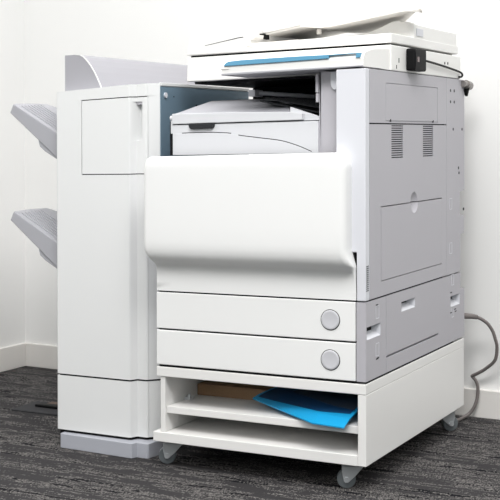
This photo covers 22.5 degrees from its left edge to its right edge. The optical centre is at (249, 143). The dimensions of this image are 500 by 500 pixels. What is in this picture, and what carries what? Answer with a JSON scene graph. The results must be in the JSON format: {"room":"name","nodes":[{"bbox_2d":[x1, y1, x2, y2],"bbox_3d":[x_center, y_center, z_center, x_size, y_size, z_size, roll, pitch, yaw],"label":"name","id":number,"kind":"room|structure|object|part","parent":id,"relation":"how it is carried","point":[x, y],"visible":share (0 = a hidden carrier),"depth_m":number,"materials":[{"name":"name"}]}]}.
{"room":"office copy room","nodes":[
{"label":"office copy room","id":0,"kind":"room"},
{"bbox_2d":[0,0,24,347],"bbox_3d":[-2.195,-0.573,2.605,0.100,2.900,5.200,0,1,30],"label":"wall","id":1,"kind":"structure","parent":0,"point":[12,132],"depth_m":4.78,"materials":[{"name":"white paint"}]},
{"bbox_2d":[0,342,25,371],"bbox_3d":[-2.143,0.832,2.589,0.012,0.090,5.200,0,1,30],"label":"baseboard","id":2,"kind":"structure","parent":1,"relation":"attached to","point":[14,356],"depth_m":4.77,"materials":[{"name":"white paint"}]},
{"bbox_2d":[0,366,499,499],"bbox_3d":[0.095,0.932,1.379,5.300,0.100,5.300,0,1,30],"label":"floor","id":3,"kind":"structure","parent":0,"point":[462,463],"depth_m":3.35,"materials":[{"name":"grey carpet"}]},
{"bbox_2d":[11,401,57,415],"bbox_3d":[-0.650,0.855,4.037,0.187,0.014,0.161,0,1,27],"label":"floor outlet","id":4,"kind":"object","parent":3,"relation":"on","point":[39,407],"visible":0.5,"depth_m":4.03,"materials":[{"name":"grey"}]},
{"bbox_2d":[10,55,248,458],"bbox_3d":[-0.351,0.303,3.862,0.519,1.121,0.707,0,1,27],"label":"printer finisher unit","id":5,"kind":"object","parent":3,"relation":"on","point":[112,115],"visible":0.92,"depth_m":3.54,"materials":[{"name":"white plastic"}]},
{"bbox_2d":[10,104,56,158],"bbox_3d":[-0.556,-0.026,3.804,0.206,0.190,0.279,0,1,27],"label":"tray","id":6,"kind":"object","parent":5,"relation":"on","point":[40,119],"depth_m":3.70,"materials":[{"name":"grey plastic"}]},
{"bbox_2d":[11,208,56,267],"bbox_3d":[-0.555,0.293,3.806,0.206,0.192,0.279,0,1,27],"label":"tray","id":7,"kind":"object","parent":5,"relation":"on","point":[39,225],"depth_m":3.70,"materials":[{"name":"grey plastic"}]},
{"bbox_3d":[-0.279,0.737,3.794,0.315,0.156,0.589,0,1,27],"label":"panel","id":8,"kind":"part","parent":5,"relation":"part of","materials":[{"name":"white plastic"}]},
{"bbox_3d":[-0.374,-0.022,3.532,0.202,0.216,0.049,0,1,27],"label":"door","id":9,"kind":"part","parent":5,"relation":"part of","materials":[{"name":"white plastic"}]},
{"bbox_2d":[65,55,207,90],"bbox_3d":[-0.330,-0.204,3.880,0.127,0.107,0.646,0,1,27],"label":"paper tray","id":10,"kind":"object","parent":5,"relation":"attached to","point":[81,71],"depth_m":3.68,"materials":[{"name":"grey plastic"}]},
{"bbox_3d":[-0.280,0.242,3.790,0.315,0.826,0.589,0,1,27],"label":"panel","id":11,"kind":"part","parent":5,"relation":"part of","materials":[{"name":"white plastic"}]},
{"bbox_3d":[-0.128,-0.168,3.739,0.007,0.009,0.537,0,1,27],"label":"trim","id":12,"kind":"part","parent":5,"relation":"part of","materials":[{"name":"white plastic"}]},
{"bbox_3d":[-0.127,0.203,3.742,0.002,0.730,0.535,0,1,27],"label":"plate","id":13,"kind":"part","parent":5,"relation":"part of","materials":[{"name":"blue metal"}]},
{"bbox_2d":[153,338,463,487],"bbox_3d":[0.188,0.727,3.585,0.623,0.275,0.794,0,1,27],"label":"trolley","id":14,"kind":"object","parent":3,"relation":"on","point":[395,407],"visible":0.74,"depth_m":3.31,"materials":[{"name":"white laminate"}]},
{"bbox_3d":[-0.053,0.692,3.710,0.014,0.149,0.790,0,1,27],"label":"panel","id":15,"kind":"part","parent":14,"relation":"part of","materials":[{"name":"white laminate"}]},
{"bbox_2d":[197,380,273,399],"bbox_3d":[0.004,0.683,3.539,0.240,0.032,0.197,0,1,27],"label":"cardboard box","id":16,"kind":"object","parent":14,"relation":"on","point":[209,388],"visible":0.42,"depth_m":3.47,"materials":[{"name":"brown cardboard"}]},
{"bbox_3d":[0.004,0.669,3.539,0.238,0.004,0.197,0,1,27],"label":"lid","id":17,"kind":"part","parent":16,"relation":"part of","materials":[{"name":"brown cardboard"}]},
{"bbox_2d":[167,395,357,433],"bbox_3d":[0.198,0.707,3.576,0.553,0.020,0.763,0,1,27],"label":"shelf","id":18,"kind":"object","parent":14,"relation":"attached to","point":[245,410],"depth_m":3.31,"materials":[{"name":"white laminate"}]},
{"bbox_2d":[253,387,357,428],"bbox_3d":[0.167,0.676,3.301,0.323,0.043,0.330,0,1,27],"label":"document folder","id":19,"kind":"object","parent":14,"relation":"on","point":[331,409],"visible":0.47,"depth_m":3.23,"materials":[{"name":"blue plastic"}]},
{"bbox_2d":[144,8,473,383],"bbox_3d":[0.204,0.110,3.570,0.650,0.964,0.883,0,1,27],"label":"photocopier","id":20,"kind":"object","parent":14,"relation":"on","point":[329,250],"visible":1,"depth_m":3.25,"materials":[{"name":"white plastic"}]},
{"bbox_3d":[-0.173,-0.015,3.450,0.009,0.091,0.164,0,1,27],"label":"bay frame","id":21,"kind":"part","parent":20,"relation":"part of","materials":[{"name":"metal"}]},
{"bbox_3d":[-0.128,-0.046,3.329,0.077,0.016,0.009,0,1,27],"label":"lid handle","id":22,"kind":"part","parent":20,"relation":"part of","materials":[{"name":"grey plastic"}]},
{"bbox_3d":[-0.035,-0.067,3.288,0.383,0.030,0.015,0,1,27],"label":"output lid","id":23,"kind":"part","parent":20,"relation":"part of","materials":[{"name":"grey plastic"}]},
{"bbox_3d":[-0.011,-0.013,3.287,0.426,0.090,0.026,0,1,27],"label":"bay panel","id":24,"kind":"part","parent":20,"relation":"part of","materials":[{"name":"grey plastic"}]},
{"bbox_2d":[176,99,318,124],"bbox_3d":[0.071,-0.092,3.497,0.383,0.077,0.456,0,1,27],"label":"tray","id":25,"kind":"object","parent":20,"relation":"on","point":[246,111],"depth_m":3.31,"materials":[{"name":"grey plastic"}]},
{"bbox_3d":[0.014,0.541,3.249,0.572,0.097,0.040,0,1,27],"label":"drawer","id":26,"kind":"part","parent":20,"relation":"part of","materials":[{"name":"white plastic"}]},
{"bbox_3d":[0.014,0.442,3.248,0.572,0.102,0.040,0,1,27],"label":"drawer","id":27,"kind":"part","parent":20,"relation":"part of","materials":[{"name":"white plastic"}]},
{"bbox_3d":[0.144,-0.211,3.252,0.394,0.068,0.180,0,1,27],"label":"operator panel","id":28,"kind":"part","parent":20,"relation":"part of","materials":[{"name":"white plastic"}]},
{"bbox_3d":[0.321,-0.077,3.400,0.064,0.215,0.521,0,1,27],"label":"bay panel","id":29,"kind":"part","parent":20,"relation":"part of","materials":[{"name":"grey plastic"}]},
{"bbox_2d":[251,8,421,40],"bbox_3d":[0.294,-0.324,3.525,0.452,0.078,0.400,0,1,27],"label":"document tray","id":30,"kind":"object","parent":20,"relation":"on","point":[394,22],"depth_m":3.48,"materials":[{"name":"white plastic"}]},
{"bbox_3d":[0.304,-0.270,3.585,0.420,0.035,0.558,0,1,27],"label":"feeder lid","id":31,"kind":"part","parent":20,"relation":"part of","materials":[{"name":"white plastic"}]},
{"bbox_3d":[0.255,0.101,3.114,0.078,0.574,0.026,0,1,27],"label":"corner post","id":32,"kind":"part","parent":20,"relation":"part of","materials":[{"name":"white plastic"}]},
{"bbox_2d":[366,266,368,291],"bbox_3d":[0.288,0.333,3.097,0.002,0.063,0.016,0,1,27],"label":"vent","id":33,"kind":"object","parent":20,"relation":"attached to","point":[367,267],"depth_m":3.10,"materials":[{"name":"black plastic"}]},
{"bbox_2d":[391,125,401,157],"bbox_3d":[0.378,-0.005,3.285,0.008,0.085,0.086,0,1,27],"label":"vent","id":34,"kind":"object","parent":20,"relation":"attached to","point":[396,130],"depth_m":3.28,"materials":[{"name":"grey plastic"}]},
{"bbox_3d":[0.423,-0.121,3.379,0.020,0.134,0.600,0,1,27],"label":"panel","id":35,"kind":"part","parent":20,"relation":"part of","materials":[{"name":"grey plastic"}]},
{"bbox_3d":[0.424,0.167,3.381,0.020,0.435,0.600,0,1,27],"label":"panel","id":36,"kind":"part","parent":20,"relation":"part of","materials":[{"name":"grey plastic"}]},
{"bbox_3d":[0.455,0.485,3.448,0.024,0.196,0.798,0,1,27],"label":"panel","id":37,"kind":"part","parent":20,"relation":"part of","materials":[{"name":"grey plastic"}]},
{"bbox_3d":[0.432,0.252,3.397,0.021,0.186,0.478,0,1,27],"label":"door","id":38,"kind":"part","parent":20,"relation":"part of","materials":[{"name":"grey plastic"}]},
{"bbox_2d":[423,126,431,155],"bbox_3d":[0.489,-0.007,3.503,0.008,0.085,0.087,0,1,27],"label":"vent","id":39,"kind":"object","parent":20,"relation":"attached to","point":[427,130],"depth_m":3.50,"materials":[{"name":"grey plastic"}]},
{"bbox_2d":[438,313,498,421],"bbox_3d":[0.672,0.687,3.868,0.160,0.348,0.109,0,0,-22],"label":"power cord","id":40,"kind":"object","parent":20,"relation":"attached to","point":[466,315],"visible":0.82,"depth_m":3.87,"materials":[{"name":"grey rubber"}]},
{"bbox_3d":[0.456,0.704,3.448,0.022,0.177,0.793,0,1,27],"label":"panel","id":41,"kind":"part","parent":14,"relation":"part of","materials":[{"name":"white laminate"}]},
{"bbox_2d":[24,0,499,390],"bbox_3d":[1.373,-0.589,3.630,5.300,2.900,0.100,0,1,30],"label":"wall","id":42,"kind":"structure","parent":0,"point":[160,31],"depth_m":4.34,"materials":[{"name":"white paint"}]},
{"bbox_2d":[26,343,499,419],"bbox_3d":[1.397,0.817,3.564,5.188,0.090,0.012,0,1,30],"label":"baseboard","id":43,"kind":"structure","parent":42,"relation":"attached to","point":[37,355],"depth_m":3.96,"materials":[{"name":"white paint"}]}
]}

